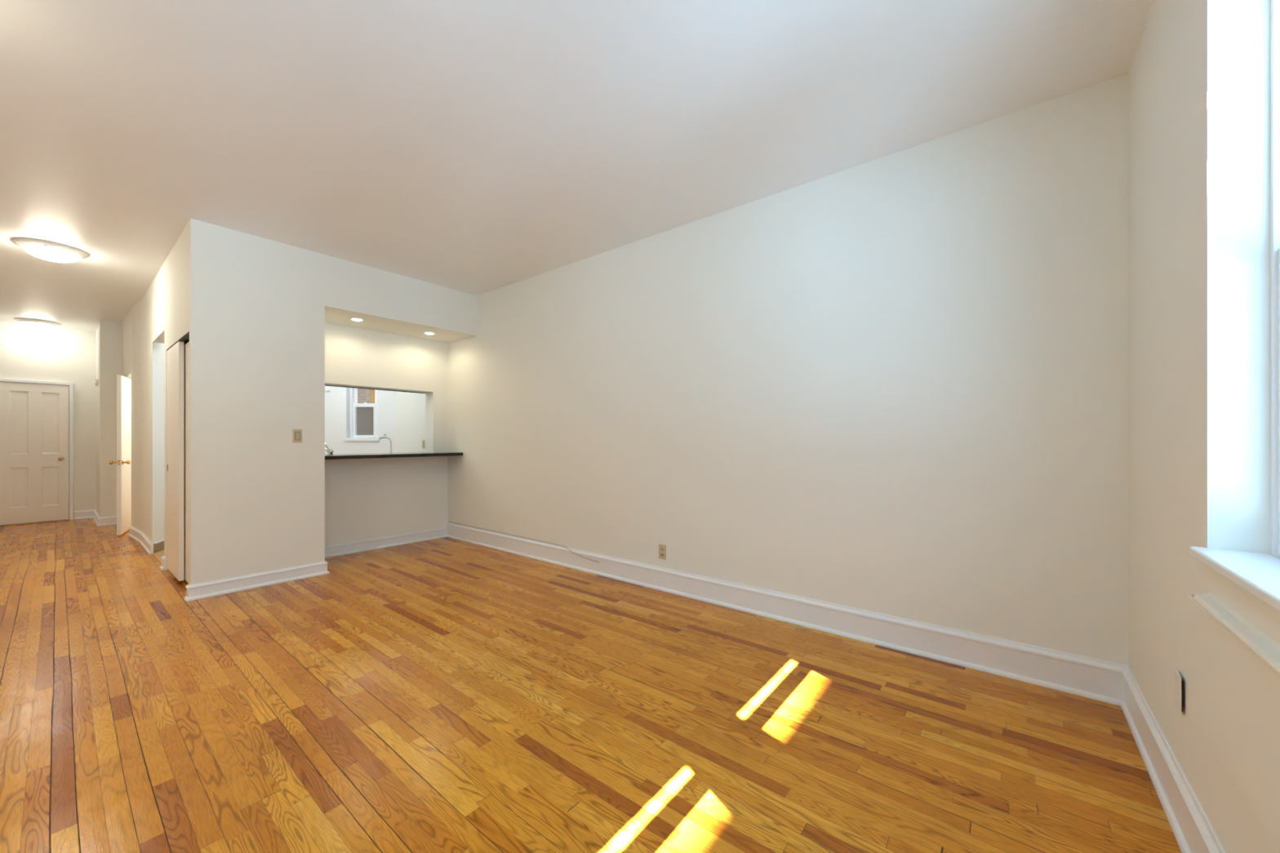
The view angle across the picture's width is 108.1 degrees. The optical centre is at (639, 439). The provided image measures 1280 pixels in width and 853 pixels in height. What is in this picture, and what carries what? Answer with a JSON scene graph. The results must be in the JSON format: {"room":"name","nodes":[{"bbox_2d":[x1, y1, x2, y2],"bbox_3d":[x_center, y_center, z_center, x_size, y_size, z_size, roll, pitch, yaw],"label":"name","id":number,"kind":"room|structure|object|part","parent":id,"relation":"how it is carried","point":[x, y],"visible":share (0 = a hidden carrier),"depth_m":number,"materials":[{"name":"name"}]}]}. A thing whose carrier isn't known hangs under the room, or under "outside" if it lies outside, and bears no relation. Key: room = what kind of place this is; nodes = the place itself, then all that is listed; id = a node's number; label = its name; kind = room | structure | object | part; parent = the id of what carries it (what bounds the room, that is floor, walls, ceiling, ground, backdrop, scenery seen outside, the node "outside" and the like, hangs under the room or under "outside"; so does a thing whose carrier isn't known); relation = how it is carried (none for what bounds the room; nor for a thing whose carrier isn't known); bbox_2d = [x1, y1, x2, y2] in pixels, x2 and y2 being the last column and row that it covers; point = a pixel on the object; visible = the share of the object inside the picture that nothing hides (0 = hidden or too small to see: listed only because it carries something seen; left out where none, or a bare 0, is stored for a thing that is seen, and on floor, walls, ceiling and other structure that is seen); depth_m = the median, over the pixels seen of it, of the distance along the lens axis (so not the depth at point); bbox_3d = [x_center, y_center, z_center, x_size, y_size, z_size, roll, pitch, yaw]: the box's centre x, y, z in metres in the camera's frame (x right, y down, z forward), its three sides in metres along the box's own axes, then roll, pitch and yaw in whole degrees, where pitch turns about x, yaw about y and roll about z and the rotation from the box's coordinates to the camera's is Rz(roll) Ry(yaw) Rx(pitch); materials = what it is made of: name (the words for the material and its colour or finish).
{"room":"empty living room","nodes":[
{"label":"empty living room","id":0,"kind":"room"},
{"bbox_2d":[0,320,96,525],"bbox_3d":[-9.327,-0.237,6.981,0.150,3.015,2.300,0,0,39],"label":"wall","id":1,"kind":"structure","parent":0,"point":[56,354],"depth_m":7.32,"materials":[{"name":"white paint"}]},
{"bbox_2d":[0,377,73,524],"bbox_3d":[-9.145,0.190,7.004,0.104,2.160,0.753,0,0,39],"label":"door","id":2,"kind":"structure","parent":1,"relation":"in","point":[34,416],"depth_m":7.02,"materials":[{"name":"paint"}]},
{"bbox_2d":[74,509,96,519],"bbox_3d":[-8.866,1.202,7.416,0.030,0.134,0.225,0,0,39],"label":"baseboard","id":3,"kind":"structure","parent":1,"relation":"attached to","point":[82,514],"depth_m":7.41,"materials":[{"name":"paint"}]},
{"bbox_2d":[96,320,121,517],"bbox_3d":[-8.238,-0.237,7.322,1.130,3.015,0.410,0,0,39],"label":"wall pier","id":4,"kind":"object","parent":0,"point":[108,334],"visible":0.43,"depth_m":6.88,"materials":[{"name":"white paint"}]},
{"bbox_2d":[93,510,116,526],"bbox_3d":[-8.297,1.207,7.222,1.160,0.124,0.240,0,0,39],"label":"baseboard","id":5,"kind":"object","parent":4,"relation":"attached to","point":[104,521],"visible":0.79,"depth_m":6.87,"materials":[{"name":"paint"}]},
{"bbox_2d":[121,262,164,553],"bbox_3d":[-6.063,-0.237,5.983,3.940,3.015,0.595,0,0,39],"label":"wall","id":6,"kind":"structure","parent":0,"point":[143,326],"depth_m":5.48,"materials":[{"name":"white paint"}]},
{"bbox_2d":[109,374,131,535],"bbox_3d":[-7.018,0.205,6.315,0.188,2.101,0.615,0,0,-39],"label":"door","id":7,"kind":"structure","parent":6,"relation":"in","point":[123,462],"depth_m":6.20,"materials":[{"name":"paint"}]},
{"bbox_3d":[-6.906,0.305,6.088,0.074,0.060,0.060,0,0,-39],"label":"knob","id":8,"kind":"part","parent":7,"relation":"part of","materials":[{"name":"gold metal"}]},
{"bbox_3d":[-6.818,0.305,6.160,0.074,0.060,0.060,0,0,-39],"label":"knob","id":9,"kind":"part","parent":7,"relation":"part of","materials":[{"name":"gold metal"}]},
{"bbox_2d":[128,525,152,554],"bbox_3d":[-6.070,1.207,5.641,1.676,0.124,0.057,0,0,37],"label":"baseboard","id":10,"kind":"structure","parent":6,"relation":"attached to","point":[135,534],"depth_m":5.61,"materials":[{"name":"paint"}]},
{"bbox_2d":[153,541,164,552],"bbox_3d":[-5.615,1.214,5.673,0.012,0.098,1.115,0,0,-23],"label":"trim","id":11,"kind":"structure","parent":6,"relation":"attached to","point":[157,547],"depth_m":5.23,"materials":[{"name":"wood"}]},
{"bbox_2d":[164,218,324,585],"bbox_3d":[-3.827,-0.237,4.474,1.439,3.015,0.918,0,0,39],"label":"wall partition","id":12,"kind":"structure","parent":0,"point":[251,308],"depth_m":4.00,"materials":[{"name":"white paint"}]},
{"bbox_2d":[160,555,165,570],"bbox_3d":[-4.564,1.207,4.646,0.130,0.124,0.330,0,0,39],"label":"baseboard","id":13,"kind":"object","parent":12,"relation":"attached to","point":[162,567],"visible":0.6,"depth_m":4.50,"materials":[{"name":"paint"}]},
{"bbox_2d":[166,331,189,351],"bbox_3d":[-4.066,-0.861,4.133,1.265,0.006,0.085,0,0,39],"label":"track","id":14,"kind":"object","parent":12,"relation":"attached to","point":[185,338],"visible":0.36,"depth_m":4.01,"materials":[{"name":"metal"}]},
{"bbox_2d":[166,341,184,581],"bbox_3d":[-4.294,0.192,4.284,0.715,2.096,0.036,0,0,39],"label":"door","id":15,"kind":"structure","parent":14,"relation":"hanging from","point":[175,354],"depth_m":4.17,"materials":[{"name":"paint"}]},
{"bbox_2d":[184,341,189,583],"bbox_3d":[-3.822,0.201,3.962,0.665,2.078,0.032,0,0,39],"label":"door","id":16,"kind":"structure","parent":14,"relation":"hanging from","point":[186,345],"depth_m":4.02,"materials":[{"name":"paint"}]},
{"bbox_2d":[183,560,329,601],"bbox_3d":[-3.521,1.212,4.230,0.717,0.116,0.978,0,0,39],"label":"baseboard","id":17,"kind":"structure","parent":12,"relation":"attached to","point":[199,591],"depth_m":3.95,"materials":[{"name":"paint"}]},
{"bbox_2d":[293,429,302,442],"bbox_3d":[-3.107,-0.030,4.212,0.012,0.122,0.072,0,0,39],"label":"light switch","id":18,"kind":"object","parent":12,"relation":"attached to","point":[297,433],"visible":1,"depth_m":4.21,"materials":[{"name":"beige plastic"}]},
{"bbox_2d":[324,386,395,453],"bbox_3d":[-4.200,-0.237,7.133,1.318,3.015,0.260,0,0,0],"label":"wall","id":19,"kind":"structure","parent":0,"point":[337,401],"depth_m":7.00,"materials":[{"name":"paint"}]},
{"bbox_2d":[343,387,379,440],"bbox_3d":[-4.190,-0.527,7.089,0.522,1.106,0.228,0,0,0],"label":"window","id":20,"kind":"structure","parent":19,"relation":"in","point":[363,416],"depth_m":7.08,"materials":[{"name":"paint"}]},
{"bbox_3d":[-4.188,-0.790,7.107,0.355,0.580,0.032,0,0,0],"label":"sash","id":21,"kind":"part","parent":20,"relation":"part of","materials":[{"name":"white wood"}]},
{"bbox_3d":[-4.190,0.004,7.089,0.522,0.044,0.228,0,0,0],"label":"sill","id":22,"kind":"part","parent":20,"relation":"part of","materials":[{"name":"white wood"}]},
{"bbox_3d":[-4.188,-0.283,7.070,0.355,0.523,0.035,0,0,0],"label":"sash","id":23,"kind":"part","parent":20,"relation":"part of","materials":[{"name":"white wood"}]},
{"bbox_2d":[378,436,391,453],"bbox_3d":[-3.846,0.138,6.997,0.192,0.346,0.012,0,0,0],"label":"kitchen faucet","id":24,"kind":"object","parent":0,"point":[382,437],"visible":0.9,"depth_m":6.99,"materials":[{"name":"silver metal"}]},
{"bbox_2d":[324,321,447,546],"bbox_3d":[-3.096,-0.237,5.505,0.207,3.015,1.605,0,0,39],"label":"wall","id":25,"kind":"structure","parent":0,"point":[370,498],"depth_m":5.44,"materials":[{"name":"white paint"}]},
{"bbox_2d":[324,385,425,393],"bbox_3d":[-3.218,-0.599,5.508,0.010,0.008,1.366,0,0,39],"label":"trim","id":26,"kind":"structure","parent":25,"relation":"attached to","point":[325,385],"depth_m":5.55,"materials":[{"name":"metal"}]},
{"bbox_2d":[324,527,447,558],"bbox_3d":[-3.004,1.209,5.431,0.030,0.122,1.605,0,0,39],"label":"baseboard","id":27,"kind":"structure","parent":25,"relation":"attached to","point":[344,548],"depth_m":5.42,"materials":[{"name":"paint"}]},
{"bbox_2d":[324,452,462,459],"bbox_3d":[-2.960,0.186,5.396,0.612,0.038,1.603,0,0,39],"label":"countertop","id":28,"kind":"structure","parent":25,"relation":"on","point":[362,455],"depth_m":5.17,"materials":[{"name":"black stone"}]},
{"bbox_2d":[324,254,477,342],"bbox_3d":[-2.747,-1.502,5.226,0.687,0.486,1.605,0,0,39],"label":"soffit","id":29,"kind":"structure","parent":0,"point":[388,302],"depth_m":4.97,"materials":[{"name":"white paint"}]},
{"bbox_2d":[350,317,364,321],"bbox_3d":[-2.971,-1.253,4.872,0.124,0.011,0.124,0,0,39],"label":"recessed light","id":30,"kind":"object","parent":29,"relation":"in","point":[352,318],"visible":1,"depth_m":4.85,"materials":[{"name":"paint"}]},
{"bbox_2d":[423,332,435,334],"bbox_3d":[-2.498,-1.253,5.507,0.124,0.011,0.124,0,0,39],"label":"recessed light","id":31,"kind":"object","parent":29,"relation":"in","point":[427,333],"visible":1,"depth_m":5.49,"materials":[{"name":"paint"}]},
{"bbox_2d":[425,391,447,452],"bbox_3d":[-2.656,-0.200,6.057,0.207,0.809,0.192,0,0,39],"label":"wall","id":32,"kind":"structure","parent":0,"point":[436,403],"depth_m":5.99,"materials":[{"name":"white paint"}]},
{"bbox_2d":[0,0,1151,331],"bbox_3d":[-3.713,-1.820,4.126,12.590,0.150,4.929,0,0,39],"label":"ceiling","id":33,"kind":"structure","parent":0,"point":[473,147],"depth_m":2.50,"materials":[{"name":"paint"}]},
{"bbox_2d":[13,318,61,329],"bbox_3d":[-8.917,-1.688,6.878,0.430,0.111,0.430,0,0,39],"label":"ceiling light","id":34,"kind":"object","parent":33,"relation":"attached to","point":[39,324],"visible":1,"depth_m":6.79,"materials":[{"name":"white glass"}]},
{"bbox_3d":[-8.917,-1.673,6.878,0.320,0.080,0.320,0,0,39],"label":"lamp shade","id":35,"kind":"part","parent":34,"relation":"part of","materials":[{"name":"white glass"}]},
{"bbox_2d":[12,238,88,262],"bbox_3d":[-5.361,-1.688,4.232,0.430,0.111,0.430,0,0,39],"label":"ceiling light","id":36,"kind":"object","parent":33,"relation":"attached to","point":[45,250],"visible":1,"depth_m":4.15,"materials":[{"name":"white glass"}]},
{"bbox_3d":[-5.361,-1.673,4.232,0.320,0.080,0.320,0,0,39],"label":"lamp shade","id":37,"kind":"part","parent":36,"relation":"part of","materials":[{"name":"white glass"}]},
{"bbox_2d":[0,518,1181,852],"bbox_3d":[-3.713,1.327,4.126,12.590,0.126,4.929,0,0,39],"label":"floor","id":38,"kind":"structure","parent":0,"point":[446,695],"depth_m":2.05,"materials":[{"name":"brown wood"}]},
{"bbox_3d":[-3.426,0.809,5.775,0.605,0.909,1.585,0,0,39],"label":"cabinet","id":39,"kind":"object","parent":38,"relation":"on","visible":0},
{"bbox_2d":[324,442,333,453],"bbox_3d":[-3.658,0.196,5.373,0.256,0.318,0.060,0,0,14],"label":"tap","id":40,"kind":"object","parent":39,"relation":"on","point":[328,450],"visible":0.49,"depth_m":5.34,"materials":[{"name":"silver metal"}]},
{"bbox_2d":[395,73,1128,666],"bbox_3d":[-0.487,-0.237,4.548,8.070,3.015,0.150,0,0,39],"label":"wall","id":41,"kind":"structure","parent":0,"point":[895,384],"depth_m":2.94,"materials":[{"name":"white paint"}]},
{"bbox_2d":[422,440,425,448],"bbox_3d":[-3.013,0.070,6.457,0.074,0.122,0.010,0,0,39],"label":"power outlet","id":42,"kind":"object","parent":41,"relation":"attached to","point":[423,441],"visible":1,"depth_m":6.45,"materials":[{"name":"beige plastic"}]},
{"bbox_2d":[658,543,666,559],"bbox_3d":[0.188,0.947,3.908,0.074,0.122,0.010,0,0,39],"label":"power outlet","id":43,"kind":"object","parent":41,"relation":"attached to","point":[662,548],"visible":1,"depth_m":3.90,"materials":[{"name":"beige plastic"}]},
{"bbox_2d":[445,521,1128,706],"bbox_3d":[-0.104,1.175,4.128,6.190,0.190,0.030,0,0,39],"label":"baseboard","id":44,"kind":"structure","parent":41,"relation":"attached to","point":[1095,679],"depth_m":2.93,"materials":[{"name":"paint"}]},
{"bbox_2d":[448,521,599,562],"bbox_3d":[-1.432,1.110,5.188,2.705,0.083,0.023,0,0,39],"label":"cable","id":45,"kind":"object","parent":44,"relation":"on","point":[449,522],"visible":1,"depth_m":4.99,"materials":[{"name":"white plastic"}]},
{"bbox_2d":[1128,0,1279,852],"bbox_3d":[0.950,-0.237,0.317,0.206,3.015,4.679,0,0,39],"label":"wall","id":46,"kind":"structure","parent":0,"point":[1199,73],"depth_m":1.44,"materials":[{"name":"white paint"}]},
{"bbox_2d":[1120,666,1225,852],"bbox_3d":[0.904,1.177,0.449,0.030,0.184,4.529,0,0,39],"label":"baseboard","id":47,"kind":"structure","parent":46,"relation":"attached to","point":[1193,833],"depth_m":1.59,"materials":[{"name":"paint"}]},
{"bbox_2d":[1174,668,1182,715],"bbox_3d":[1.770,0.830,1.526,0.009,0.124,0.078,0,0,42],"label":"power outlet","id":48,"kind":"object","parent":46,"relation":"attached to","point":[1178,681],"visible":1,"depth_m":1.51,"materials":[{"name":"beige plastic"}]},
{"bbox_2d":[1189,0,1279,625],"bbox_3d":[1.459,-0.472,0.960,0.270,1.715,0.900,0,0,39],"label":"window","id":49,"kind":"structure","parent":46,"relation":"in","point":[1254,578],"depth_m":1.24,"materials":[{"name":"paint"}]},
{"bbox_3d":[1.410,0.325,0.999,0.146,0.029,0.794,0,0,39],"label":"sill","id":50,"kind":"part","parent":49,"relation":"part of","materials":[{"name":"paint"}]},
{"bbox_3d":[1.504,-0.510,0.925,0.094,1.640,0.780,0,0,39],"label":"frame","id":51,"kind":"part","parent":49,"relation":"part of","materials":[{"name":"paint"}]},
{"bbox_3d":[1.516,0.325,0.915,0.125,0.029,0.778,0,0,39],"label":"sill","id":52,"kind":"part","parent":49,"relation":"part of","materials":[{"name":"paint"}]},
{"bbox_3d":[1.487,-0.101,0.938,0.038,0.818,0.742,0,0,39],"label":"sash","id":53,"kind":"part","parent":49,"relation":"part of","materials":[{"name":"paint"}]},
{"bbox_2d":[1192,592,1279,676],"bbox_3d":[1.305,0.449,0.955,0.032,0.037,0.920,0,0,39],"label":"trim","id":54,"kind":"structure","parent":46,"relation":"attached to","point":[1266,649],"depth_m":1.07,"materials":[{"name":"white paint"}]},
{"bbox_3d":[-4.236,1.821,7.959,3.045,0.099,2.825,0,0,39],"label":"floor","id":55,"kind":"structure","parent":0,"visible":0},
{"bbox_2d":[369,389,375,438],"bbox_3d":[-4.734,-0.030,8.247,0.100,3.600,0.090,0,0,0],"label":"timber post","id":56,"kind":"object","parent":55,"relation":"on","point":[372,392],"visible":0.08,"depth_m":8.20,"materials":[{"name":"wood"}]},
{"label":"outside","id":57,"kind":"structure","parent":0,"visible":0},
{"bbox_2d":[356,388,369,438],"bbox_3d":[-4.237,-1.280,8.578,2.788,6.100,0.150,0,0,0],"label":"wall","id":58,"kind":"structure","parent":57,"point":[363,394],"depth_m":8.50,"materials":[{"name":"brown brick"}]}
]}

